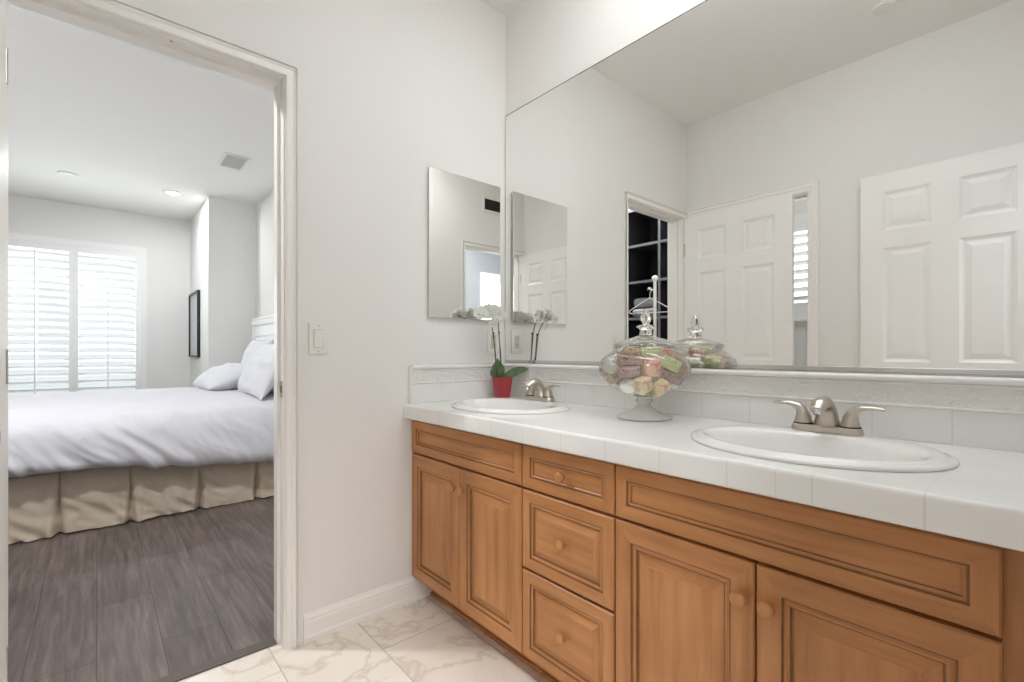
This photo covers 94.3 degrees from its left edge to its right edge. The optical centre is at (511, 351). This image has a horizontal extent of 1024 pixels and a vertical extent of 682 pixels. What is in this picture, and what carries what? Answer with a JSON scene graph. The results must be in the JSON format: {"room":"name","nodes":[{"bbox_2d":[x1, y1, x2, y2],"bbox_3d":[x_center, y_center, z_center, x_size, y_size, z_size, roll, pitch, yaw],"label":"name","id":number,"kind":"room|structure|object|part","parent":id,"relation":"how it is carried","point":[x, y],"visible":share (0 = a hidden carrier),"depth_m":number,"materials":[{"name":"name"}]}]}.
{"room":"bathroom","nodes":[
{"label":"bathroom","id":0,"kind":"room"},
{"bbox_2d":[8,194,189,388],"bbox_3d":[-5.290,-0.307,5.189,3.220,2.735,0.120,0,0,-41],"label":"wall","id":1,"kind":"structure","parent":0,"point":[166,241],"depth_m":5.87,"materials":[{"name":"paint"}]},
{"bbox_2d":[8,232,146,393],"bbox_3d":[-4.996,-0.274,5.395,1.375,1.982,0.156,0,0,-41],"label":"window shutters","id":2,"kind":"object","parent":1,"relation":"attached to","point":[73,247],"depth_m":5.39,"materials":[{"name":"paint"}]},
{"bbox_3d":[-5.171,-0.290,5.146,0.012,1.626,0.011,0,0,-41],"label":"tilt rod","id":3,"kind":"part","parent":2,"relation":"part of","materials":[{"name":"paint"}]},
{"bbox_3d":[-5.203,-0.285,5.183,0.616,1.826,0.028,0,0,-41],"label":"shutter panel","id":4,"kind":"part","parent":2,"relation":"part of","materials":[{"name":"paint"}]},
{"bbox_3d":[-4.748,-0.285,5.580,0.590,1.826,0.028,0,0,-41],"label":"shutter panel","id":5,"kind":"part","parent":2,"relation":"part of","materials":[{"name":"paint"}]},
{"bbox_3d":[-4.716,-0.290,5.543,0.012,1.626,0.011,0,0,-41],"label":"tilt rod","id":6,"kind":"part","parent":2,"relation":"part of","materials":[{"name":"paint"}]},
{"bbox_2d":[190,200,205,386],"bbox_3d":[-3.737,-0.307,5.755,0.135,2.735,1.310,0,0,-41],"label":"wall","id":7,"kind":"structure","parent":0,"point":[198,222],"depth_m":5.51,"materials":[{"name":"paint"}]},
{"bbox_2d":[189,290,199,357],"bbox_3d":[-3.862,-0.323,5.772,0.030,0.785,0.680,0,0,-41],"label":"picture frame","id":8,"kind":"object","parent":7,"relation":"attached to","point":[194,298],"visible":1,"depth_m":5.76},
{"bbox_2d":[190,293,196,354],"bbox_3d":[-3.856,-0.323,5.777,0.014,0.755,0.650,0,0,-41],"label":"print","id":9,"kind":"object","parent":8,"relation":"attached to","point":[193,296],"depth_m":5.82},
{"bbox_2d":[206,196,255,369],"bbox_3d":[-3.097,-0.307,5.364,0.585,2.735,0.120,0,0,-41],"label":"wall","id":10,"kind":"structure","parent":0,"point":[230,225],"depth_m":5.25,"materials":[{"name":"paint"}]},
{"bbox_2d":[256,189,273,317],"bbox_3d":[-1.538,-0.307,3.931,0.120,2.735,4.090,0,0,-41],"label":"wall","id":11,"kind":"structure","parent":0,"point":[265,207],"depth_m":5.12,"materials":[{"name":"paint"}]},
{"bbox_2d":[8,0,523,220],"bbox_3d":[-2.611,-1.725,2.590,3.840,0.100,7.560,0,0,-41],"label":"ceiling","id":12,"kind":"structure","parent":0,"point":[134,123],"depth_m":3.50,"materials":[{"name":"paint"}]},
{"bbox_2d":[57,171,78,177],"bbox_3d":[-4.187,-1.668,4.479,0.150,0.012,0.150,0,0,-41],"label":"recessed light","id":13,"kind":"object","parent":12,"relation":"attached to","point":[63,173],"visible":1,"depth_m":4.46,"materials":[{"name":"white plastic"}]},
{"bbox_2d":[162,190,183,195],"bbox_3d":[-3.582,-1.671,5.020,0.190,0.008,0.190,0,0,-41],"label":"recessed light","id":14,"kind":"object","parent":12,"relation":"in","point":[168,192],"visible":1,"depth_m":5.01,"materials":[{"name":"white plastic"}]},
{"bbox_2d":[217,152,250,170],"bbox_3d":[-2.453,-1.671,4.188,0.200,0.008,0.360,0,0,-41],"label":"ceiling vent","id":15,"kind":"object","parent":12,"relation":"in","point":[228,160],"visible":1,"depth_m":4.17,"materials":[{"name":"white plastic"}]},
{"bbox_2d":[8,496,549,681],"bbox_3d":[-2.656,1.085,2.550,3.720,0.050,7.560,0,0,-41],"label":"floor","id":16,"kind":"structure","parent":0,"point":[154,598],"depth_m":1.87,"materials":[{"name":"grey wood"}]},
{"bbox_2d":[8,314,273,543],"bbox_3d":[-2.932,0.352,3.729,2.185,1.415,2.011,0,0,-41],"label":"bed","id":17,"kind":"object","parent":16,"relation":"on","point":[40,505],"visible":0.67,"depth_m":2.94,"materials":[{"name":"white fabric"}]},
{"bbox_3d":[-2.954,0.580,3.724,2.055,0.280,1.880,0,0,-41],"label":"mattress","id":18,"kind":"part","parent":17,"relation":"part of","materials":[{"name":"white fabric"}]},
{"bbox_2d":[8,387,273,476],"bbox_3d":[-3.010,0.573,3.640,2.038,0.472,2.094,0,0,-41],"label":"duvet","id":19,"kind":"object","parent":17,"relation":"on","point":[181,426],"visible":0.84,"depth_m":3.05,"materials":[{"name":"white fabric"}]},
{"bbox_2d":[193,363,244,390],"bbox_3d":[-2.693,0.246,4.456,0.416,0.279,0.791,0,0,-41],"label":"pillow","id":20,"kind":"object","parent":19,"relation":"on","point":[226,376],"visible":0.76,"depth_m":4.21,"materials":[{"name":"white fabric"}]},
{"bbox_2d":[238,344,273,399],"bbox_3d":[-2.038,0.145,3.886,0.290,0.428,0.800,0,0,-41],"label":"pillow","id":21,"kind":"object","parent":19,"relation":"on","point":[256,379],"visible":0.72,"depth_m":3.67,"materials":[{"name":"white fabric"}]},
{"bbox_2d":[240,339,273,363],"bbox_3d":[-2.533,0.115,4.701,0.236,0.465,0.780,0,0,-41],"label":"pillow","id":22,"kind":"object","parent":19,"relation":"on","point":[253,345],"visible":0.31,"depth_m":4.62,"materials":[{"name":"white fabric"}]},
{"bbox_3d":[-2.149,0.395,4.426,0.060,1.330,1.960,0,0,-41],"label":"headboard","id":23,"kind":"part","parent":17,"relation":"part of","materials":[{"name":"white fabric"}]},
{"bbox_2d":[151,637,277,681],"bbox_3d":[-1.120,1.057,1.515,0.690,0.006,0.050,0,0,-41],"label":"threshold","id":24,"kind":"object","parent":16,"relation":"on","point":[183,674],"visible":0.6,"depth_m":1.61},
{"bbox_2d":[412,420,542,674],"bbox_3d":[-0.015,0.670,1.919,0.544,0.779,0.700,0,0,-41],"label":"base cabinet","id":25,"kind":"object","parent":16,"relation":"on","point":[467,487],"visible":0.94,"depth_m":1.71,"materials":[{"name":"brown wood"}]},
{"bbox_3d":[-0.304,0.692,1.893,0.020,0.520,0.347,0,0,-41],"label":"door","id":26,"kind":"part","parent":25,"relation":"part of","materials":[{"name":"brown wood"}]},
{"bbox_3d":[-0.224,0.507,1.765,0.026,0.033,0.033,0,0,-41],"label":"knob","id":27,"kind":"part","parent":25,"relation":"part of","materials":[{"name":"brown wood"}]},
{"bbox_3d":[-0.190,0.507,1.726,0.026,0.033,0.033,0,0,-41],"label":"knob","id":28,"kind":"part","parent":25,"relation":"part of","materials":[{"name":"brown wood"}]},
{"bbox_3d":[-0.191,0.358,1.763,0.020,0.132,0.692,0,0,-41],"label":"false drawer","id":29,"kind":"part","parent":25,"relation":"part of","materials":[{"name":"brown wood"}]},
{"bbox_3d":[-0.076,0.692,1.631,0.020,0.520,0.341,0,0,-41],"label":"door","id":30,"kind":"part","parent":25,"relation":"part of","materials":[{"name":"brown wood"}]},
{"bbox_2d":[523,444,618,681],"bbox_3d":[0.332,0.670,1.522,0.544,0.779,0.355,0,0,-41],"label":"base cabinet","id":31,"kind":"object","parent":16,"relation":"on","point":[569,500],"visible":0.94,"depth_m":1.35,"materials":[{"name":"brown wood"}]},
{"bbox_3d":[0.137,0.817,1.351,0.026,0.033,0.033,0,0,-41],"label":"knob","id":32,"kind":"part","parent":31,"relation":"part of","materials":[{"name":"brown wood"}]},
{"bbox_3d":[0.137,0.553,1.351,0.026,0.033,0.033,0,0,-41],"label":"knob","id":33,"kind":"part","parent":31,"relation":"part of","materials":[{"name":"brown wood"}]},
{"bbox_3d":[0.137,0.358,1.351,0.026,0.033,0.033,0,0,-41],"label":"knob","id":34,"kind":"part","parent":31,"relation":"part of","materials":[{"name":"brown wood"}]},
{"bbox_3d":[0.155,0.817,1.367,0.020,0.270,0.351,0,0,-41],"label":"drawer","id":35,"kind":"part","parent":31,"relation":"part of","materials":[{"name":"brown wood"}]},
{"bbox_3d":[0.155,0.358,1.367,0.020,0.132,0.351,0,0,-41],"label":"drawer","id":36,"kind":"part","parent":31,"relation":"part of","materials":[{"name":"brown wood"}]},
{"bbox_3d":[0.155,0.553,1.367,0.020,0.242,0.351,0,0,-41],"label":"drawer","id":37,"kind":"part","parent":31,"relation":"part of","materials":[{"name":"brown wood"}]},
{"bbox_3d":[0.169,0.621,1.379,0.018,0.679,0.355,0,0,-41],"label":"frame","id":38,"kind":"part","parent":31,"relation":"part of","materials":[{"name":"brown wood"}]},
{"bbox_2d":[616,464,1023,681],"bbox_3d":[0.698,0.670,1.103,0.544,0.779,0.755,0,0,-41],"label":"base cabinet","id":39,"kind":"object","parent":16,"relation":"on","point":[714,583],"visible":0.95,"depth_m":0.91,"materials":[{"name":"brown wood"}]},
{"bbox_3d":[0.386,0.692,1.101,0.020,0.520,0.344,0,0,-41],"label":"door","id":40,"kind":"part","parent":39,"relation":"part of","materials":[{"name":"brown wood"}]},
{"bbox_2d":[403,397,1023,551],"bbox_3d":[0.351,0.251,1.502,0.564,0.060,1.813,0,0,-41],"label":"countertop","id":41,"kind":"structure","parent":39,"relation":"on","point":[981,500],"depth_m":0.94,"materials":[{"name":"tile"}]},
{"bbox_2d":[473,303,528,397],"bbox_3d":[-0.064,0.001,2.210,0.288,0.439,0.129,0,0,-29],"label":"orchid","id":42,"kind":"object","parent":41,"relation":"on","point":[502,383],"visible":1,"depth_m":2.21,"materials":[{"name":"white plant"}]},
{"bbox_3d":[-0.149,-0.174,2.121,0.051,0.043,0.015,0,0,-17],"label":"flower","id":43,"kind":"part","parent":42,"relation":"part of","materials":[{"name":"white plant"}]},
{"bbox_3d":[-0.132,-0.169,2.131,0.057,0.049,0.017,0,0,-24],"label":"flower","id":44,"kind":"part","parent":42,"relation":"part of","materials":[{"name":"white plant"}]},
{"bbox_3d":[-0.120,-0.181,2.145,0.061,0.052,0.010,0,0,23],"label":"flower","id":45,"kind":"part","parent":42,"relation":"part of","materials":[{"name":"white plant"}]},
{"bbox_3d":[-0.106,-0.192,2.144,0.061,0.052,0.010,0,0,27],"label":"flower","id":46,"kind":"part","parent":42,"relation":"part of","materials":[{"name":"white plant"}]},
{"bbox_3d":[-0.107,-0.022,2.177,0.009,0.304,0.117,0,0,38],"label":"stem","id":47,"kind":"part","parent":42,"relation":"part of","materials":[{"name":"green plant"}]},
{"bbox_3d":[-0.087,-0.129,2.166,0.045,0.041,0.008,0,0,7],"label":"flower","id":48,"kind":"part","parent":42,"relation":"part of","materials":[{"name":"white plant"}]},
{"bbox_3d":[-0.086,-0.194,2.157,0.059,0.050,0.017,0,0,25],"label":"flower","id":49,"kind":"part","parent":42,"relation":"part of","materials":[{"name":"white plant"}]},
{"bbox_3d":[-0.070,-0.150,2.176,0.055,0.046,0.020,0,0,-7],"label":"flower","id":50,"kind":"part","parent":42,"relation":"part of","materials":[{"name":"white plant"}]},
{"bbox_3d":[-0.060,-0.016,2.225,0.010,0.293,0.042,0,0,29],"label":"stem","id":51,"kind":"part","parent":42,"relation":"part of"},
{"bbox_3d":[-0.046,0.170,2.245,0.086,0.100,0.086,0,0,-30],"label":"pot","id":52,"kind":"part","parent":42,"relation":"part of","materials":[{"name":"red ceramic"}]},
{"bbox_3d":[-0.051,-0.171,2.196,0.061,0.053,0.011,0,0,-14],"label":"flower","id":53,"kind":"part","parent":42,"relation":"part of","materials":[{"name":"white plant"}]},
{"bbox_2d":[451,397,570,413],"bbox_3d":[-0.010,0.283,1.905,0.436,0.156,0.524,0,0,-41],"label":"sink","id":54,"kind":"object","parent":41,"relation":"in","point":[498,405],"visible":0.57,"depth_m":1.92,"materials":[{"name":"white ceramic"}]},
{"bbox_2d":[519,378,560,401],"bbox_3d":[0.100,0.160,1.995,0.118,0.093,0.245,0,0,-41],"label":"faucet","id":55,"kind":"object","parent":41,"relation":"on","point":[542,393],"visible":1,"depth_m":1.97,"materials":[{"name":"silver metal"}]},
{"bbox_3d":[0.065,0.162,2.066,0.043,0.060,0.092,0,0,-41],"label":"handle","id":56,"kind":"part","parent":55,"relation":"part of","materials":[{"name":"silver metal"}]},
{"bbox_3d":[0.099,0.153,1.993,0.114,0.081,0.062,0,0,-41],"label":"spout","id":57,"kind":"part","parent":55,"relation":"part of","materials":[{"name":"silver metal"}]},
{"bbox_3d":[0.166,0.162,1.950,0.043,0.060,0.092,0,0,-41],"label":"handle","id":58,"kind":"part","parent":55,"relation":"part of","materials":[{"name":"silver metal"}]},
{"bbox_2d":[599,309,691,421],"bbox_3d":[0.436,0.040,1.570,0.295,0.360,0.295,0,0,-41],"label":"apothecary jar","id":59,"kind":"object","parent":41,"relation":"on","point":[643,411],"visible":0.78,"depth_m":1.56,"materials":[{"name":"clear glass"}]},
{"bbox_2d":[603,362,617,373],"bbox_3d":[0.321,0.054,1.541,0.050,0.039,0.048,0,0,-41],"label":"ball","id":60,"kind":"object","parent":59,"relation":"in","point":[609,367],"visible":0.94,"depth_m":1.53,"materials":[{"name":"white"}]},
{"bbox_2d":[606,373,619,383],"bbox_3d":[0.329,0.088,1.549,0.045,0.038,0.044,0,0,-41],"label":"ball","id":61,"kind":"object","parent":59,"relation":"in","point":[610,378],"visible":0.89,"depth_m":1.53,"materials":[{"name":"beige"}]},
{"bbox_2d":[616,377,632,384],"bbox_3d":[0.381,0.100,1.584,0.051,0.057,0.063,0,0,38],"label":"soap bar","id":62,"kind":"object","parent":59,"relation":"in","point":[621,379],"visible":0.08,"depth_m":1.57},
{"bbox_2d":[619,379,635,392],"bbox_3d":[0.366,0.109,1.495,0.052,0.046,0.051,0,0,-41],"label":"ball","id":63,"kind":"object","parent":59,"relation":"in","point":[626,385],"visible":0.99,"depth_m":1.48,"materials":[{"name":"white"}]},
{"bbox_2d":[617,365,639,378],"bbox_3d":[0.368,0.063,1.495,0.065,0.044,0.043,0,0,-9],"label":"soap bar","id":64,"kind":"object","parent":59,"relation":"in","point":[629,371],"visible":0.94,"depth_m":1.48,"materials":[{"name":"pink wax"}]},
{"bbox_2d":[617,347,639,355],"bbox_3d":[0.382,-0.002,1.560,0.066,0.033,0.040,0,0,-11],"label":"soap bar","id":65,"kind":"object","parent":59,"relation":"in","point":[633,351],"visible":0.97,"depth_m":1.54,"materials":[{"name":"beige wax"}]},
{"bbox_2d":[617,355,643,365],"bbox_3d":[0.376,0.028,1.510,0.079,0.037,0.041,0,0,-3],"label":"soap bar","id":66,"kind":"object","parent":59,"relation":"in","point":[621,359],"visible":1,"depth_m":1.49,"materials":[{"name":"pink wax"}]},
{"bbox_2d":[633,375,652,394],"bbox_3d":[0.411,0.104,1.491,0.062,0.063,0.045,0,0,-29],"label":"soap bar","id":67,"kind":"object","parent":59,"relation":"in","point":[644,385],"visible":0.98,"depth_m":1.48,"materials":[{"name":"beige wax"}]},
{"bbox_2d":[634,391,654,395],"bbox_3d":[0.431,0.128,1.543,0.056,0.031,0.044,0,0,-23],"label":"soap bar","id":68,"kind":"object","parent":59,"relation":"in","point":[648,393],"visible":0.37,"depth_m":1.52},
{"bbox_2d":[599,346,691,394],"bbox_3d":[0.436,0.063,1.570,0.295,0.161,0.295,0,0,-41],"label":"bowl","id":69,"kind":"object","parent":59,"relation":"on","point":[686,368],"depth_m":1.60,"materials":[{"name":"clear glass"}]},
{"bbox_3d":[0.441,-0.035,1.570,0.206,0.034,0.206,0,0,-41],"label":"lid","id":70,"kind":"part","parent":59,"relation":"part of","materials":[{"name":"clear glass"}]},
{"bbox_2d":[639,347,661,355],"bbox_3d":[0.451,0.000,1.549,0.067,0.032,0.039,0,0,6],"label":"soap bar","id":71,"kind":"object","parent":59,"relation":"in","point":[644,351],"visible":0.91,"depth_m":1.53,"materials":[{"name":"green wax"}]},
{"bbox_2d":[641,356,660,376],"bbox_3d":[0.438,0.048,1.495,0.052,0.066,0.044,0,0,-20],"label":"soap bar","id":72,"kind":"object","parent":59,"relation":"in","point":[651,366],"visible":1,"depth_m":1.48,"materials":[{"name":"pink wax"}]},
{"bbox_2d":[652,370,662,382],"bbox_3d":[0.489,0.085,1.599,0.055,0.048,0.060,0,0,-41],"label":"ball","id":73,"kind":"object","parent":59,"relation":"in","point":[654,379],"visible":0.16,"depth_m":1.58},
{"bbox_2d":[651,378,670,396],"bbox_3d":[0.470,0.115,1.512,0.063,0.058,0.043,0,0,-6],"label":"soap bar","id":74,"kind":"object","parent":59,"relation":"in","point":[661,386],"visible":0.88,"depth_m":1.50,"materials":[{"name":"beige wax"}]},
{"bbox_2d":[653,348,671,357],"bbox_3d":[0.502,0.005,1.581,0.053,0.036,0.041,0,0,-29],"label":"soap bar","id":75,"kind":"object","parent":59,"relation":"in","point":[665,351],"visible":0.59,"depth_m":1.56,"materials":[{"name":"pink wax"}]},
{"bbox_2d":[661,355,681,373],"bbox_3d":[0.510,0.040,1.526,0.069,0.060,0.040,0,0,11],"label":"soap bar","id":76,"kind":"object","parent":59,"relation":"in","point":[669,363],"visible":0.85,"depth_m":1.51,"materials":[{"name":"green wax"}]},
{"bbox_2d":[660,368,683,385],"bbox_3d":[0.515,0.082,1.529,0.072,0.057,0.041,0,0,17],"label":"soap bar","id":77,"kind":"object","parent":59,"relation":"in","point":[676,379],"visible":0.92,"depth_m":1.51,"materials":[{"name":"pink wax"}]},
{"bbox_2d":[690,425,959,471],"bbox_3d":[0.686,0.283,1.108,0.436,0.156,0.524,0,0,-41],"label":"sink","id":78,"kind":"object","parent":41,"relation":"in","point":[775,443],"visible":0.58,"depth_m":1.09,"materials":[{"name":"white ceramic"}]},
{"bbox_2d":[774,396,885,435],"bbox_3d":[0.790,0.160,1.204,0.118,0.093,0.245,0,0,-41],"label":"faucet","id":79,"kind":"object","parent":41,"relation":"on","point":[827,420],"visible":1,"depth_m":1.19,"materials":[{"name":"silver metal"}]},
{"bbox_3d":[0.755,0.162,1.275,0.043,0.060,0.092,0,0,-41],"label":"handle","id":80,"kind":"part","parent":79,"relation":"part of","materials":[{"name":"silver metal"}]},
{"bbox_3d":[0.788,0.153,1.203,0.114,0.081,0.062,0,0,-41],"label":"spout","id":81,"kind":"part","parent":79,"relation":"part of","materials":[{"name":"silver metal"}]},
{"bbox_3d":[0.856,0.162,1.160,0.043,0.060,0.092,0,0,-41],"label":"handle","id":82,"kind":"part","parent":79,"relation":"part of","materials":[{"name":"silver metal"}]},
{"bbox_3d":[0.465,0.507,0.975,0.026,0.033,0.033,0,0,-41],"label":"knob","id":83,"kind":"part","parent":39,"relation":"part of","materials":[{"name":"brown wood"}]},
{"bbox_3d":[0.501,0.507,0.935,0.026,0.033,0.033,0,0,-41],"label":"knob","id":84,"kind":"part","parent":39,"relation":"part of","materials":[{"name":"brown wood"}]},
{"bbox_3d":[0.616,0.692,0.838,0.020,0.520,0.347,0,0,-41],"label":"door","id":85,"kind":"part","parent":39,"relation":"part of","materials":[{"name":"brown wood"}]},
{"bbox_2d":[116,0,505,643],"bbox_3d":[-1.428,-0.307,1.233,3.600,2.735,0.120,0,0,-41],"label":"wall","id":86,"kind":"structure","parent":0,"point":[389,91],"depth_m":1.89,"materials":[{"name":"paint"}]},
{"bbox_2d":[6,0,296,649],"bbox_3d":[-1.113,0.010,1.508,0.824,2.100,0.162,0,0,-41],"label":"door frame","id":87,"kind":"structure","parent":86,"relation":"attached to","point":[115,19],"depth_m":1.69,"materials":[{"name":"paint"}]},
{"bbox_3d":[-0.830,0.136,1.710,0.003,0.058,0.028,0,0,-41],"label":"strike plate","id":88,"kind":"part","parent":87,"relation":"part of","materials":[{"name":"silver metal"}]},
{"bbox_2d":[309,323,327,353],"bbox_3d":[-0.718,-0.048,1.764,0.070,0.116,0.012,0,0,-41],"label":"light switch","id":89,"kind":"object","parent":86,"relation":"attached to","point":[318,332],"visible":1,"depth_m":1.76,"materials":[{"name":"white plastic"}]},
{"bbox_2d":[303,576,431,643],"bbox_3d":[-0.556,1.008,1.903,0.534,0.103,0.016,0,0,-41],"label":"baseboard","id":90,"kind":"structure","parent":86,"relation":"attached to","point":[331,618],"depth_m":1.87,"materials":[{"name":"paint"}]},
{"bbox_2d":[428,166,499,319],"bbox_3d":[-0.214,-0.477,2.201,0.400,0.654,0.016,0,0,-41],"label":"mirror","id":91,"kind":"object","parent":86,"relation":"attached to","point":[464,212],"visible":0.86,"depth_m":2.17,"materials":[{"name":"silver mirror"}]},
{"bbox_2d":[487,330,498,353],"bbox_3d":[-0.091,-0.048,2.314,0.070,0.116,0.008,0,0,-41],"label":"power outlet","id":92,"kind":"object","parent":86,"relation":"attached to","point":[490,343],"visible":0.83,"depth_m":2.31,"materials":[{"name":"white plastic"}]},
{"bbox_2d":[491,335,495,348],"bbox_3d":[-0.089,-0.048,2.312,0.033,0.067,0.003,0,0,-41],"label":"socket","id":93,"kind":"object","parent":92,"relation":"attached to","point":[492,342],"depth_m":2.31,"materials":[{"name":"beige plastic"}]},
{"bbox_2d":[506,0,1023,452],"bbox_3d":[0.605,-0.307,1.733,0.120,2.735,2.040,0,0,-41],"label":"wall","id":94,"kind":"structure","parent":0,"point":[549,43],"depth_m":2.06,"materials":[{"name":"paint"}]},
{"bbox_2d":[408,363,1023,451],"bbox_3d":[0.360,0.139,1.509,0.541,0.164,1.813,0,0,-41],"label":"backsplash","id":95,"kind":"structure","parent":94,"relation":"attached to","point":[987,412],"depth_m":1.35,"materials":[{"name":"tile"}]},
{"bbox_2d":[505,0,1023,376],"bbox_3d":[0.562,-0.557,1.683,0.009,1.228,1.810,0,0,-41],"label":"wall mirror","id":96,"kind":"object","parent":94,"relation":"attached to","point":[780,185],"visible":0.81,"depth_m":1.40,"materials":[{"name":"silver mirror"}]},
{"bbox_3d":[-0.814,-0.307,0.485,0.120,2.735,1.815,0,0,-41],"label":"wall","id":97,"kind":"structure","parent":0,"visible":0},
{"bbox_2d":[0,0,7,681],"bbox_3d":[-1.069,0.039,0.972,0.091,2.018,0.722,0,0,-41],"label":"door","id":98,"kind":"structure","parent":97,"relation":"in","point":[3,50],"depth_m":1.18,"materials":[{"name":"paint"}]}
]}

